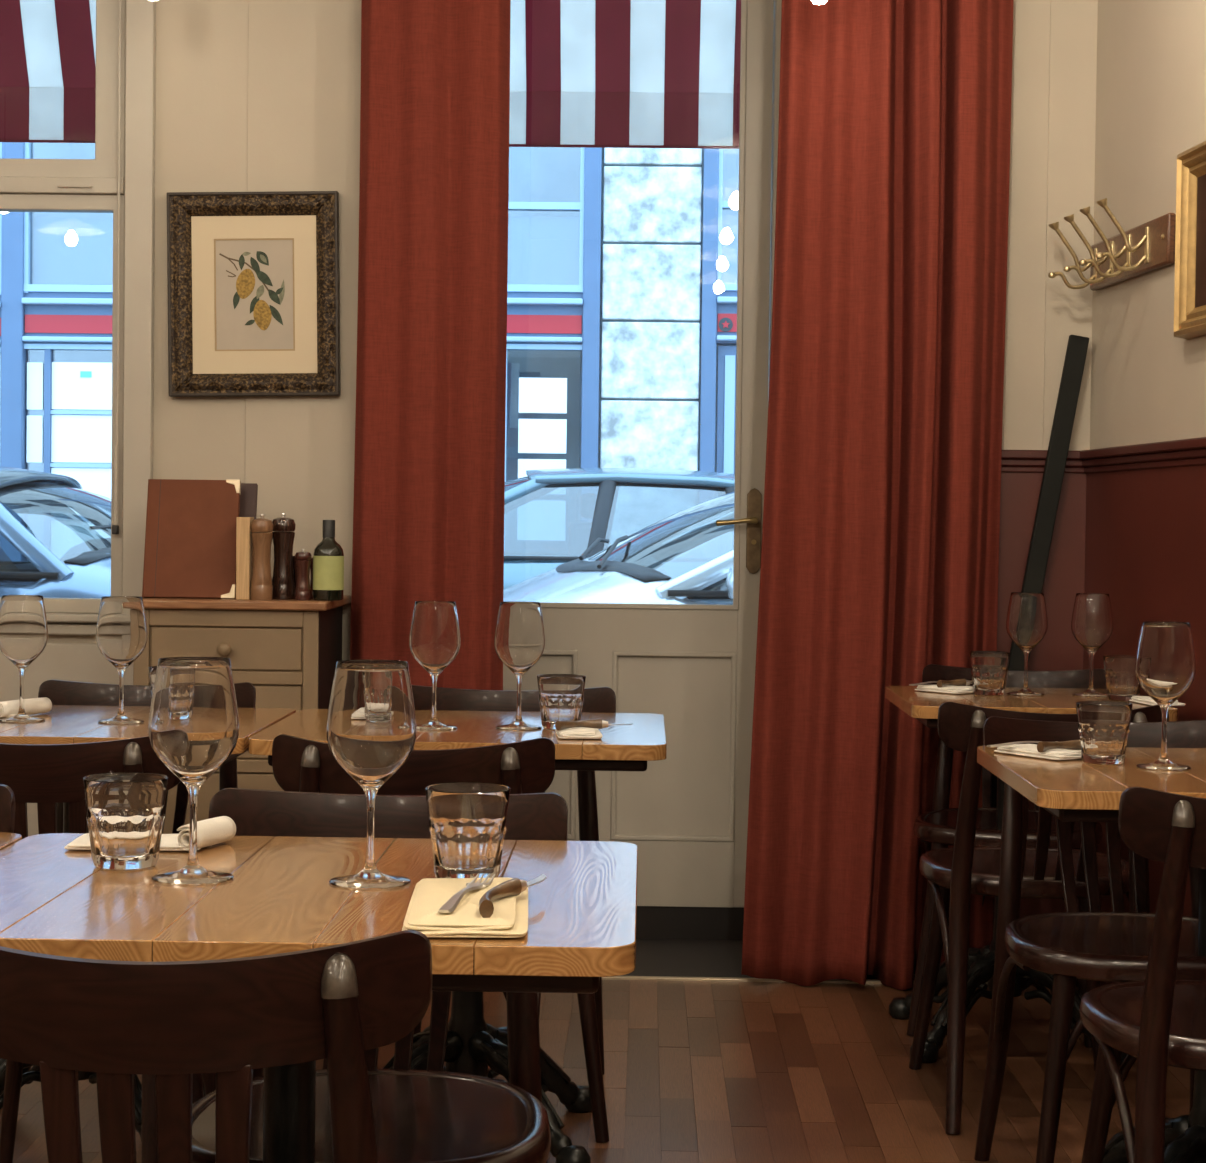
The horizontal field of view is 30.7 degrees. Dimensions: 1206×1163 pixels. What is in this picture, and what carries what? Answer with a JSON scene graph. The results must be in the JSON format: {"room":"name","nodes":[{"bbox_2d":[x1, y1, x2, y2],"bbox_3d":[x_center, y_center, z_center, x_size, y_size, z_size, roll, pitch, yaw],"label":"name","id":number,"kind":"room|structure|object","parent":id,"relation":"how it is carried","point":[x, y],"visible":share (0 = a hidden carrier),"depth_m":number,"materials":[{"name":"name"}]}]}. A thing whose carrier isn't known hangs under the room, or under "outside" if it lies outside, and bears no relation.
{"room":"restaurant dining room","nodes":[
{"label":"restaurant dining room","id":0,"kind":"room"},
{"bbox_2d":[33,217,112,284],"bbox_3d":[-3.366,-2.354,16.111,1.614,0.611,0.040,1,2,1],"label":"window pane","id":1,"kind":"object","parent":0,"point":[66,250],"depth_m":16.10,"materials":[{"name":"blue"}]},
{"bbox_2d":[51,415,111,462],"bbox_3d":[-3.770,-1.038,16.026,0.495,0.342,0.012,1,2,1],"label":"window pane","id":2,"kind":"object","parent":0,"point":[74,438],"depth_m":16.02,"materials":[{"name":"white glass"}]},
{"bbox_2d":[52,362,111,409],"bbox_3d":[-3.766,-1.423,16.016,0.495,0.342,0.012,1,2,1],"label":"window pane","id":3,"kind":"object","parent":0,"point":[75,385],"depth_m":16.01,"materials":[{"name":"white glass"}]},
{"bbox_2d":[507,216,579,284],"bbox_3d":[-0.465,-2.352,16.055,0.611,0.611,0.040,1,2,1],"label":"window pane","id":4,"kind":"object","parent":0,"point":[541,250],"depth_m":16.03,"materials":[{"name":"blue"}]},
{"bbox_2d":[47,0,1097,976],"bbox_3d":[-1.509,-0.519,5.788,5.950,3.170,0.560,1,2,1],"label":"wall","id":5,"kind":"structure","parent":0,"point":[252,95],"depth_m":5.48,"materials":[{"name":"paint"}]},
{"bbox_2d":[0,0,95,142],"bbox_3d":[-2.012,-1.657,6.198,1.316,0.779,0.311,1,2,1],"label":"striped awning","id":6,"kind":"object","parent":5,"relation":"attached to","point":[48,47],"visible":0.64,"depth_m":6.32,"materials":[{"name":"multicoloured fabric"}]},
{"bbox_2d":[0,0,155,835],"bbox_3d":[-1.836,-0.527,5.545,1.424,2.950,0.160,1,2,1],"label":"window","id":7,"kind":"structure","parent":5,"relation":"in","point":[120,179],"depth_m":5.49,"materials":[{"name":"white paint"}]},
{"bbox_2d":[167,191,340,396],"bbox_3d":[-0.870,-0.715,5.479,0.444,0.521,0.032,0,2,1],"label":"print","id":8,"kind":"object","parent":5,"relation":"attached to","point":[253,278],"visible":1,"depth_m":5.49,"materials":[{"name":"beige"}]},
{"bbox_2d":[509,0,740,148],"bbox_3d":[-0.096,-1.633,6.162,1.049,0.779,0.311,1,2,1],"label":"striped awning","id":9,"kind":"object","parent":5,"relation":"attached to","point":[584,73],"visible":0.57,"depth_m":6.29,"materials":[{"name":"multicoloured fabric"}]},
{"bbox_2d":[503,0,781,939],"bbox_3d":[0.009,-0.476,5.921,1.020,2.886,0.139,1,2,1],"label":"door","id":10,"kind":"structure","parent":5,"relation":"in","point":[691,665],"depth_m":5.93,"materials":[{"name":"white paint"}]},
{"bbox_2d":[602,976,987,984],"bbox_3d":[0.255,0.978,5.399,1.570,0.012,0.020,1,2,1],"label":"trim","id":11,"kind":"structure","parent":5,"relation":"attached to","point":[725,979],"depth_m":5.39,"materials":[{"name":"brown wood"}]},
{"bbox_2d":[1001,450,1084,472],"bbox_3d":[0.888,-0.300,5.462,0.680,0.056,0.032,1,2,1],"label":"trim","id":12,"kind":"structure","parent":5,"relation":"attached to","point":[1012,461],"depth_m":5.45,"materials":[{"name":"paint"}]},
{"bbox_3d":[0.216,-1.823,5.379,1.816,0.048,0.123,1,2,1],"label":"curtain rod","id":13,"kind":"object","parent":5,"relation":"attached to","visible":0},
{"bbox_2d":[350,0,510,689],"bbox_3d":[-0.429,-0.421,5.395,0.391,2.778,0.124,1,2,1],"label":"curtain","id":14,"kind":"object","parent":13,"relation":"hanging from","point":[430,416],"visible":0.54,"depth_m":5.37,"materials":[{"name":"fabric"}]},
{"bbox_2d":[741,0,1013,989],"bbox_3d":[0.676,-0.406,5.330,0.637,2.778,0.172,0,2,-8],"label":"curtain","id":15,"kind":"object","parent":13,"relation":"hanging from","point":[881,527],"visible":0.91,"depth_m":5.31,"materials":[{"name":"fabric"}]},
{"bbox_2d":[0,939,1189,1162],"bbox_3d":[-1.283,1.126,1.431,6.609,0.120,9.150,1,2,1],"label":"floor","id":16,"kind":"structure","parent":0,"point":[696,1071],"depth_m":4.43,"materials":[{"name":"brown wood"}]},
{"bbox_2d":[0,784,14,832],"bbox_3d":[-0.933,0.647,2.508,0.430,0.796,0.518,1,2,1],"label":"bistro chair","id":17,"kind":"object","parent":16,"relation":"on","point":[7,798],"visible":0.78,"depth_m":2.65,"materials":[{"name":"brown wood"}]},
{"bbox_2d":[0,832,21,849],"bbox_3d":[-1.033,0.672,2.264,0.706,0.750,0.640,1,2,1],"label":"dining table","id":18,"kind":"object","parent":16,"relation":"on","point":[6,839],"visible":0.48,"depth_m":2.52,"materials":[{"name":"brown wood"}]},
{"bbox_2d":[0,736,215,1162],"bbox_3d":[-0.848,0.620,3.534,0.430,0.796,0.518,1,2,3],"label":"bistro chair","id":19,"kind":"object","parent":16,"relation":"on","point":[46,775],"visible":0.25,"depth_m":3.29,"materials":[{"name":"brown wood"}]},
{"bbox_2d":[0,679,255,1103],"bbox_3d":[-0.913,0.601,4.222,0.430,0.796,0.518,1,2,1],"label":"bistro chair","id":20,"kind":"object","parent":16,"relation":"on","point":[60,692],"visible":0.11,"depth_m":4.39,"materials":[{"name":"brown wood"}]},
{"bbox_2d":[0,705,295,1143],"bbox_3d":[-0.955,0.626,4.000,0.702,0.750,0.615,1,2,1],"label":"dining table","id":21,"kind":"object","parent":16,"relation":"on","point":[63,724],"visible":0.25,"depth_m":3.89,"materials":[{"name":"brown wood"}]},
{"bbox_2d":[0,595,47,722],"bbox_3d":[-1.045,0.138,3.956,0.091,0.225,0.091,1,2,20],"label":"wine glass","id":22,"kind":"object","parent":21,"relation":"on","point":[23,620],"visible":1,"depth_m":3.92,"materials":[{"name":"clear glass"}]},
{"bbox_2d":[0,697,51,717],"bbox_3d":[-1.107,0.231,4.050,0.158,0.030,0.131,1,2,1],"label":"folded napkin","id":23,"kind":"object","parent":21,"relation":"on","point":[32,705],"visible":0.8,"depth_m":4.05,"materials":[{"name":"fabric"}]},
{"bbox_2d":[96,596,147,723],"bbox_3d":[-0.865,0.140,3.953,0.091,0.225,0.091,1,2,20],"label":"wine glass","id":24,"kind":"object","parent":21,"relation":"on","point":[121,629],"visible":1,"depth_m":3.92,"materials":[{"name":"clear glass"}]},
{"bbox_2d":[148,666,156,696],"bbox_3d":[-0.791,0.204,4.043,0.088,0.094,0.088,1,2,-5],"label":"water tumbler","id":25,"kind":"object","parent":21,"relation":"on","point":[152,669],"visible":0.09,"depth_m":4.02,"materials":[{"name":"clear glass"}]},
{"bbox_2d":[0,930,431,1162],"bbox_3d":[-0.355,0.669,1.940,0.430,0.796,0.518,1,2,1],"label":"bistro chair","id":26,"kind":"object","parent":16,"relation":"on","point":[171,1021],"visible":1,"depth_m":1.70,"materials":[{"name":"brown wood"}]},
{"bbox_2d":[133,595,350,833],"bbox_3d":[-0.874,0.502,5.298,0.472,0.930,0.460,1,2,1],"label":"dresser","id":27,"kind":"object","parent":16,"relation":"on","point":[290,650],"visible":0.3,"depth_m":5.09,"materials":[{"name":"paint"}]},
{"bbox_2d":[142,479,240,598],"bbox_3d":[-0.969,-0.101,5.183,0.217,0.282,0.086,1,2,-1],"label":"menu","id":28,"kind":"object","parent":27,"relation":"on","point":[190,549],"visible":0.98,"depth_m":5.17,"materials":[{"name":"leather"}]},
{"bbox_2d":[236,517,253,599],"bbox_3d":[-0.836,-0.054,5.138,0.031,0.192,0.060,1,2,1],"label":"wooden block","id":29,"kind":"object","parent":27,"relation":"on","point":[244,546],"visible":0.89,"depth_m":5.11,"materials":[{"name":"brown wood"}]},
{"bbox_2d":[239,483,257,518],"bbox_3d":[-0.937,-0.099,5.239,0.216,0.274,0.086,1,2,-1],"label":"book","id":30,"kind":"object","parent":27,"relation":"on","point":[249,491],"visible":0.12,"depth_m":5.26,"materials":[{"name":"brown paper"}]},
{"bbox_2d":[251,514,272,599],"bbox_3d":[-0.794,-0.058,5.122,0.052,0.200,0.052,1,2,1],"label":"pepper mill","id":31,"kind":"object","parent":27,"relation":"on","point":[261,582],"visible":1,"depth_m":5.10,"materials":[{"name":"brown wood"}]},
{"bbox_2d":[272,513,295,598],"bbox_3d":[-0.753,-0.060,5.181,0.057,0.203,0.057,1,2,1],"label":"pepper mill","id":32,"kind":"object","parent":27,"relation":"on","point":[283,583],"visible":0.95,"depth_m":5.16,"materials":[{"name":"brown wood"}]},
{"bbox_2d":[293,555,296,587],"bbox_3d":[-0.719,-0.014,5.206,0.039,0.110,0.039,1,2,1],"label":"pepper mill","id":33,"kind":"object","parent":27,"relation":"on","point":[294,559],"visible":0.27,"depth_m":5.19,"materials":[{"name":"brown wood"}]},
{"bbox_2d":[295,549,311,599],"bbox_3d":[-0.699,-0.017,5.131,0.039,0.120,0.039,1,2,1],"label":"pepper mill","id":34,"kind":"object","parent":27,"relation":"on","point":[303,558],"visible":1,"depth_m":5.12,"materials":[{"name":"brown wood"}]},
{"bbox_2d":[310,557,312,598],"bbox_3d":[-0.679,-0.011,5.216,0.037,0.105,0.037,1,2,1],"label":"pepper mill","id":35,"kind":"object","parent":27,"relation":"on","point":[311,565],"visible":0.17,"depth_m":5.20,"materials":[{"name":"brown wood"}]},
{"bbox_2d":[313,520,343,600],"bbox_3d":[-0.642,-0.050,5.144,0.072,0.188,0.072,1,2,1],"label":"wine bottle","id":36,"kind":"object","parent":27,"relation":"on","point":[328,555],"visible":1,"depth_m":5.12,"materials":[{"name":"green glass"}]},
{"bbox_2d":[0,833,637,1162],"bbox_3d":[-0.322,0.681,2.251,0.704,0.750,0.640,1,2,1],"label":"dining table","id":37,"kind":"object","parent":16,"relation":"on","point":[280,897],"visible":0.6,"depth_m":2.12,"materials":[{"name":"brown wood"}]},
{"bbox_2d":[83,772,167,869],"bbox_3d":[-0.505,0.254,2.328,0.088,0.094,0.088,0,2,-10],"label":"water tumbler","id":38,"kind":"object","parent":37,"relation":"on","point":[125,817],"visible":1,"depth_m":2.30,"materials":[{"name":"clear glass"}]},
{"bbox_2d":[64,816,235,850],"bbox_3d":[-0.506,0.281,2.473,0.180,0.030,0.107,1,2,-1],"label":"folded napkin","id":39,"kind":"object","parent":37,"relation":"on","point":[212,831],"visible":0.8,"depth_m":2.45,"materials":[{"name":"fabric"}]},
{"bbox_2d":[148,657,238,884],"bbox_3d":[-0.419,0.192,2.250,0.091,0.225,0.091,1,2,20],"label":"wine glass","id":40,"kind":"object","parent":37,"relation":"on","point":[193,728],"visible":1,"depth_m":2.22,"materials":[{"name":"clear glass"}]},
{"bbox_2d":[326,659,415,888],"bbox_3d":[-0.236,0.194,2.239,0.091,0.225,0.091,1,2,20],"label":"wine glass","id":41,"kind":"object","parent":37,"relation":"on","point":[371,728],"visible":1,"depth_m":2.21,"materials":[{"name":"clear glass"}]},
{"bbox_2d":[402,877,527,937],"bbox_3d":[-0.127,0.305,2.075,0.113,0.011,0.271,1,2,-2],"label":"folded napkin","id":42,"kind":"object","parent":37,"relation":"on","point":[509,918],"visible":0.8,"depth_m":2.01,"materials":[{"name":"beige fabric"}]},
{"bbox_2d":[438,873,494,912],"bbox_3d":[-0.130,0.295,2.092,0.020,0.009,0.200,1,2,8],"label":"fork","id":43,"kind":"object","parent":42,"relation":"on","point":[451,904],"visible":1,"depth_m":2.07,"materials":[{"name":"silver metal"}]},
{"bbox_2d":[479,874,545,917],"bbox_3d":[-0.088,0.293,2.087,0.026,0.018,0.214,1,2,13],"label":"table knife","id":44,"kind":"object","parent":42,"relation":"on","point":[515,886],"visible":1,"depth_m":2.08,"materials":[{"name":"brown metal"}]},
{"bbox_2d":[425,782,509,877],"bbox_3d":[-0.140,0.260,2.273,0.088,0.094,0.088,0,2,-28],"label":"water tumbler","id":45,"kind":"object","parent":37,"relation":"on","point":[467,827],"visible":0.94,"depth_m":2.24,"materials":[{"name":"clear glass"}]},
{"bbox_2d":[192,788,567,1162],"bbox_3d":[-0.265,0.655,2.495,0.430,0.796,0.518,1,2,1],"label":"bistro chair","id":46,"kind":"object","parent":16,"relation":"on","point":[433,1114],"visible":0.41,"depth_m":2.61,"materials":[{"name":"brown wood"}]},
{"bbox_2d":[272,734,554,1162],"bbox_3d":[-0.292,0.627,3.518,0.430,0.796,0.518,1,2,0],"label":"bistro chair","id":47,"kind":"object","parent":16,"relation":"on","point":[298,764],"visible":0.25,"depth_m":3.29,"materials":[{"name":"brown wood"}]},
{"bbox_2d":[249,709,666,1162],"bbox_3d":[-0.244,0.635,3.986,0.704,0.750,0.615,1,2,1],"label":"dining table","id":48,"kind":"object","parent":16,"relation":"on","point":[473,1045],"visible":0.42,"depth_m":3.91,"materials":[{"name":"brown wood"}]},
{"bbox_2d":[409,601,459,729],"bbox_3d":[-0.300,0.148,3.912,0.091,0.225,0.091,1,2,20],"label":"wine glass","id":49,"kind":"object","parent":48,"relation":"on","point":[434,637],"visible":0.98,"depth_m":3.88,"materials":[{"name":"clear glass"}]},
{"bbox_2d":[494,602,544,729],"bbox_3d":[-0.149,0.150,3.929,0.091,0.225,0.091,1,2,20],"label":"wine glass","id":50,"kind":"object","parent":48,"relation":"on","point":[519,639],"visible":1,"depth_m":3.90,"materials":[{"name":"clear glass"}]},
{"bbox_2d":[537,674,585,729],"bbox_3d":[-0.075,0.216,3.939,0.088,0.094,0.088,1,2,1],"label":"water tumbler","id":51,"kind":"object","parent":48,"relation":"on","point":[560,695],"visible":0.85,"depth_m":3.91,"materials":[{"name":"clear glass"}]},
{"bbox_2d":[555,727,602,738],"bbox_3d":[-0.043,0.260,3.811,0.076,0.011,0.151,1,2,-4],"label":"folded napkin","id":52,"kind":"object","parent":48,"relation":"on","point":[576,732],"visible":0.84,"depth_m":3.75,"materials":[{"name":"fabric"}]},
{"bbox_2d":[555,719,632,730],"bbox_3d":[-0.016,0.247,3.816,0.148,0.018,0.025,0,2,-26],"label":"table knife","id":53,"kind":"object","parent":52,"relation":"on","point":[594,723],"visible":1,"depth_m":3.81,"materials":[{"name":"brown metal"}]},
{"bbox_2d":[393,685,615,1142],"bbox_3d":[-0.192,0.610,4.208,0.430,0.796,0.518,1,2,-1],"label":"bistro chair","id":54,"kind":"object","parent":16,"relation":"on","point":[598,699],"visible":0.21,"depth_m":4.37,"materials":[{"name":"brown wood"}]},
{"bbox_2d":[621,939,752,977],"bbox_3d":[-0.010,0.968,5.652,0.990,0.012,0.475,1,2,1],"label":"door mat","id":55,"kind":"object","parent":16,"relation":"on","point":[672,958],"visible":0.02,"depth_m":5.63,"materials":[{"name":"black rubber"}]},
{"bbox_2d":[907,664,1105,1047],"bbox_3d":[0.927,0.602,5.021,0.430,0.796,0.518,1,2,13],"label":"bistro chair","id":56,"kind":"object","parent":16,"relation":"on","point":[936,828],"visible":0.29,"depth_m":5.07,"materials":[{"name":"brown wood"}]},
{"bbox_2d":[885,686,1177,1065],"bbox_3d":[0.914,0.627,4.814,0.549,0.750,0.565,1,2,1],"label":"dining table","id":57,"kind":"object","parent":16,"relation":"on","point":[923,706],"visible":0.36,"depth_m":4.73,"materials":[{"name":"brown wood"}]},
{"bbox_2d":[909,680,971,685],"bbox_3d":[0.764,0.229,4.966,0.200,0.009,0.020,-1,2,-39],"label":"fork","id":58,"kind":"object","parent":57,"relation":"on","point":[969,680],"visible":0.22,"depth_m":4.93,"materials":[{"name":"silver metal"}]},
{"bbox_2d":[915,685,973,693],"bbox_3d":[0.780,0.240,4.925,0.111,0.011,0.131,-1,2,-39],"label":"folded napkin","id":59,"kind":"object","parent":57,"relation":"on","point":[952,689],"visible":0.77,"depth_m":4.89,"materials":[{"name":"fabric"}]},
{"bbox_2d":[937,679,971,687],"bbox_3d":[0.801,0.227,4.935,0.148,0.018,0.025,0,2,-36],"label":"table knife","id":60,"kind":"object","parent":59,"relation":"on","point":[959,682],"visible":0.98,"depth_m":4.93,"materials":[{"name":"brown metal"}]},
{"bbox_2d":[969,651,1009,695],"bbox_3d":[0.852,0.203,4.851,0.088,0.094,0.088,0,2,-22],"label":"water tumbler","id":61,"kind":"object","parent":57,"relation":"on","point":[989,671],"visible":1,"depth_m":4.82,"materials":[{"name":"clear glass"}]},
{"bbox_2d":[1006,592,1047,695],"bbox_3d":[0.937,0.138,4.868,0.091,0.225,0.091,1,2,20],"label":"wine glass","id":62,"kind":"object","parent":57,"relation":"on","point":[1026,620],"visible":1,"depth_m":4.83,"materials":[{"name":"clear glass"}]},
{"bbox_2d":[1071,593,1112,696],"bbox_3d":[1.081,0.140,4.865,0.091,0.225,0.091,1,2,20],"label":"wine glass","id":63,"kind":"object","parent":57,"relation":"on","point":[1092,617],"visible":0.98,"depth_m":4.83,"materials":[{"name":"clear glass"}]},
{"bbox_2d":[1103,655,1140,700],"bbox_3d":[1.123,0.209,4.746,0.088,0.094,0.088,0,2,-13],"label":"water tumbler","id":64,"kind":"object","parent":57,"relation":"on","point":[1122,683],"visible":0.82,"depth_m":4.71,"materials":[{"name":"clear glass"}]},
{"bbox_2d":[1129,696,1185,705],"bbox_3d":[1.171,0.252,4.648,0.071,0.012,0.141,0,2,-9],"label":"folded napkin","id":65,"kind":"object","parent":57,"relation":"on","point":[1147,700],"visible":0.55,"depth_m":4.63,"materials":[{"name":"fabric"}]},
{"bbox_2d":[982,335,1088,906],"bbox_3d":[1.027,0.189,5.430,0.319,1.596,0.027,1,2,-3],"label":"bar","id":66,"kind":"object","parent":16,"relation":"on","point":[1075,357],"visible":0.54,"depth_m":5.41,"materials":[{"name":"black metal"}]},
{"bbox_2d":[909,702,1168,1133],"bbox_3d":[0.841,0.620,4.296,0.430,0.796,0.518,1,2,0],"label":"bistro chair","id":67,"kind":"object","parent":16,"relation":"on","point":[962,870],"visible":0.59,"depth_m":4.13,"materials":[{"name":"brown wood"}]},
{"bbox_2d":[974,716,1205,1162],"bbox_3d":[0.865,0.638,3.638,0.430,0.796,0.518,1,2,0],"label":"bistro chair","id":68,"kind":"object","parent":16,"relation":"on","point":[1071,945],"visible":0.67,"depth_m":3.78,"materials":[{"name":"brown wood"}]},
{"bbox_2d":[977,746,1205,1162],"bbox_3d":[0.950,0.665,3.419,0.663,0.750,0.635,1,2,1],"label":"dining table","id":69,"kind":"object","parent":16,"relation":"on","point":[1073,790],"visible":0.62,"depth_m":3.35,"materials":[{"name":"brown wood"}]},
{"bbox_2d":[986,741,1056,746],"bbox_3d":[0.710,0.265,3.601,0.200,0.009,0.020,0,2,-29],"label":"fork","id":70,"kind":"object","parent":69,"relation":"on","point":[1018,742],"visible":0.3,"depth_m":3.57,"materials":[{"name":"silver metal"}]},
{"bbox_2d":[994,744,1080,759],"bbox_3d":[0.719,0.276,3.572,0.096,0.011,0.151,0,2,-34],"label":"folded napkin","id":71,"kind":"object","parent":69,"relation":"on","point":[1030,750],"visible":0.68,"depth_m":3.54,"materials":[{"name":"fabric"}]},
{"bbox_2d":[1037,740,1080,752],"bbox_3d":[0.759,0.264,3.546,0.148,0.018,0.025,0,2,-26],"label":"table knife","id":72,"kind":"object","parent":71,"relation":"on","point":[1072,744],"visible":0.89,"depth_m":3.54,"materials":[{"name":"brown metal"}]},
{"bbox_2d":[1076,701,1132,764],"bbox_3d":[0.790,0.239,3.473,0.088,0.094,0.088,0,2,-8],"label":"water tumbler","id":73,"kind":"object","parent":69,"relation":"on","point":[1103,726],"visible":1,"depth_m":3.44,"materials":[{"name":"clear glass"}]},
{"bbox_2d":[1135,621,1195,770],"bbox_3d":[0.871,0.176,3.410,0.091,0.225,0.091,1,2,20],"label":"wine glass","id":74,"kind":"object","parent":69,"relation":"on","point":[1165,664],"visible":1,"depth_m":3.38,"materials":[{"name":"clear glass"}]},
{"bbox_2d":[1079,787,1205,1162],"bbox_3d":[0.874,0.656,2.971,0.430,0.796,0.518,1,2,1],"label":"bistro chair","id":75,"kind":"object","parent":16,"relation":"on","point":[1159,1021],"visible":1,"depth_m":2.81,"materials":[{"name":"brown wood"}]},
{"bbox_2d":[1083,0,1205,916],"bbox_3d":[1.606,-0.363,1.394,0.208,3.170,9.290,1,2,-4],"label":"wall","id":76,"kind":"structure","parent":0,"point":[1145,530],"depth_m":5.04,"materials":[{"name":"paint"}]},
{"bbox_2d":[1100,981,1119,985],"bbox_3d":[1.496,1.053,1.148,0.018,0.110,8.738,1,2,-4],"label":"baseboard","id":77,"kind":"structure","parent":76,"relation":"attached to","point":[1101,982],"depth_m":5.21,"materials":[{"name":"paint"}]},
{"bbox_2d":[1048,198,1175,290],"bbox_3d":[1.169,-0.786,5.118,0.140,0.163,0.580,1,2,-4],"label":"coat rack","id":78,"kind":"object","parent":76,"relation":"attached to","point":[1149,246],"visible":1,"depth_m":5.08,"materials":[{"name":"brown wood"}]},
{"bbox_2d":[1080,437,1205,472],"bbox_3d":[1.512,-0.176,1.115,0.032,0.056,8.738,1,2,-4],"label":"trim","id":79,"kind":"structure","parent":76,"relation":"attached to","point":[1184,452],"depth_m":4.95,"materials":[{"name":"paint"}]},
{"bbox_2d":[1174,141,1205,338],"bbox_3d":[1.268,-0.715,4.457,0.036,0.400,0.575,1,2,-4],"label":"framed picture","id":80,"kind":"object","parent":76,"relation":"attached to","point":[1190,233],"visible":1,"depth_m":4.69},
{"bbox_3d":[-1.149,-2.080,1.293,7.200,0.200,9.450,1,2,1],"label":"ceiling","id":81,"kind":"structure","parent":0,"visible":0},
{"bbox_2d":[812,0,826,4],"bbox_3d":[0.494,-1.682,4.968,0.060,0.753,0.060,1,2,1],"label":"spotlight","id":82,"kind":"object","parent":81,"relation":"hanging from","point":[818,2],"visible":1,"depth_m":4.97,"materials":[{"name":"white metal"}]},
{"label":"outside","id":83,"kind":"structure","parent":0,"visible":0},
{"bbox_3d":[0.280,0.882,15.326,28.000,0.260,1.800,1,2,1],"label":"sidewalk","id":84,"kind":"object","parent":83,"visible":0},
{"bbox_2d":[0,142,738,498],"bbox_3d":[0.372,-4.761,16.355,22.000,11.111,1.240,1,2,1],"label":"building","id":85,"kind":"structure","parent":84,"relation":"on","point":[623,262],"depth_m":15.92,"materials":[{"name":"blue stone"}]},
{"bbox_2d":[26,415,42,462],"bbox_3d":[-4.141,-1.038,16.033,0.116,0.342,0.012,1,2,1],"label":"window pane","id":86,"kind":"object","parent":85,"relation":"attached to","point":[34,424],"depth_m":16.03,"materials":[{"name":"white glass"}]},
{"bbox_2d":[27,362,42,409],"bbox_3d":[-4.136,-1.424,16.023,0.116,0.342,0.012,1,2,1],"label":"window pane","id":87,"kind":"object","parent":85,"relation":"attached to","point":[34,369],"depth_m":16.02,"materials":[{"name":"white glass"}]},
{"bbox_2d":[51,468,111,498],"bbox_3d":[-3.775,-0.653,16.036,0.495,0.342,0.012,1,2,1],"label":"poster","id":88,"kind":"object","parent":85,"relation":"on","point":[97,481],"depth_m":16.03,"materials":[{"name":"white paper"}]},
{"bbox_2d":[518,459,565,477],"bbox_3d":[-0.443,-0.760,15.969,0.349,0.254,0.012,1,2,1],"label":"window pane","id":89,"kind":"object","parent":85,"relation":"attached to","point":[523,464],"depth_m":15.96,"materials":[{"name":"white glass"}]},
{"bbox_2d":[518,419,566,452],"bbox_3d":[-0.440,-1.055,15.961,0.349,0.247,0.012,1,2,1],"label":"window pane","id":90,"kind":"object","parent":85,"relation":"attached to","point":[534,435],"depth_m":15.95,"materials":[{"name":"white glass"}]},
{"bbox_2d":[519,378,566,412],"bbox_3d":[-0.436,-1.349,15.953,0.349,0.254,0.012,1,2,1],"label":"window pane","id":91,"kind":"object","parent":85,"relation":"attached to","point":[536,395],"depth_m":15.95,"materials":[{"name":"white glass"}]},
{"bbox_2d":[721,215,737,282],"bbox_3d":[1.509,-2.351,16.017,1.316,0.611,0.040,1,2,1],"label":"window","id":92,"kind":"structure","parent":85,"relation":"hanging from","point":[729,269],"depth_m":16.01,"materials":[{"name":"blue"}]},
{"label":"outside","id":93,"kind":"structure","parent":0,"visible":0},
{"bbox_3d":[0.193,1.042,10.830,28.000,0.180,7.200,1,2,1],"label":"road","id":94,"kind":"object","parent":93,"visible":0},
{"bbox_2d":[503,492,733,604],"bbox_3d":[1.141,0.264,8.002,3.650,1.490,2.033,0,2,-8],"label":"parked car","id":95,"kind":"object","parent":94,"relation":"on","point":[683,557],"visible":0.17,"depth_m":7.27,"materials":[{"name":"white metal"}]},
{"bbox_2d":[725,567,732,598],"bbox_3d":[0.443,0.003,6.969,0.108,0.120,0.193,0,2,-8],"label":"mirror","id":96,"kind":"object","parent":95,"relation":"attached to","point":[729,581],"depth_m":6.95,"materials":[{"name":"mirror"}]},
{"bbox_2d":[504,468,734,588],"bbox_3d":[-0.147,0.096,12.562,3.650,1.490,2.033,1,2,1],"label":"parked car","id":97,"kind":"object","parent":94,"relation":"on","point":[552,516],"visible":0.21,"depth_m":11.88,"materials":[{"name":"blue"}]},
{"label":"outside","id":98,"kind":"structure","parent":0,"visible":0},
{"bbox_3d":[0.112,1.113,6.656,28.000,0.260,1.150,1,2,1],"label":"sidewalk","id":99,"kind":"object","parent":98,"visible":0},
{"bbox_2d":[0,466,110,597],"bbox_3d":[-2.817,0.224,7.985,3.650,1.415,2.033,1,2,1],"label":"parked car","id":100,"kind":"object","parent":99,"relation":"on","point":[55,533],"visible":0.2,"depth_m":7.33,"materials":[{"name":"blue"}]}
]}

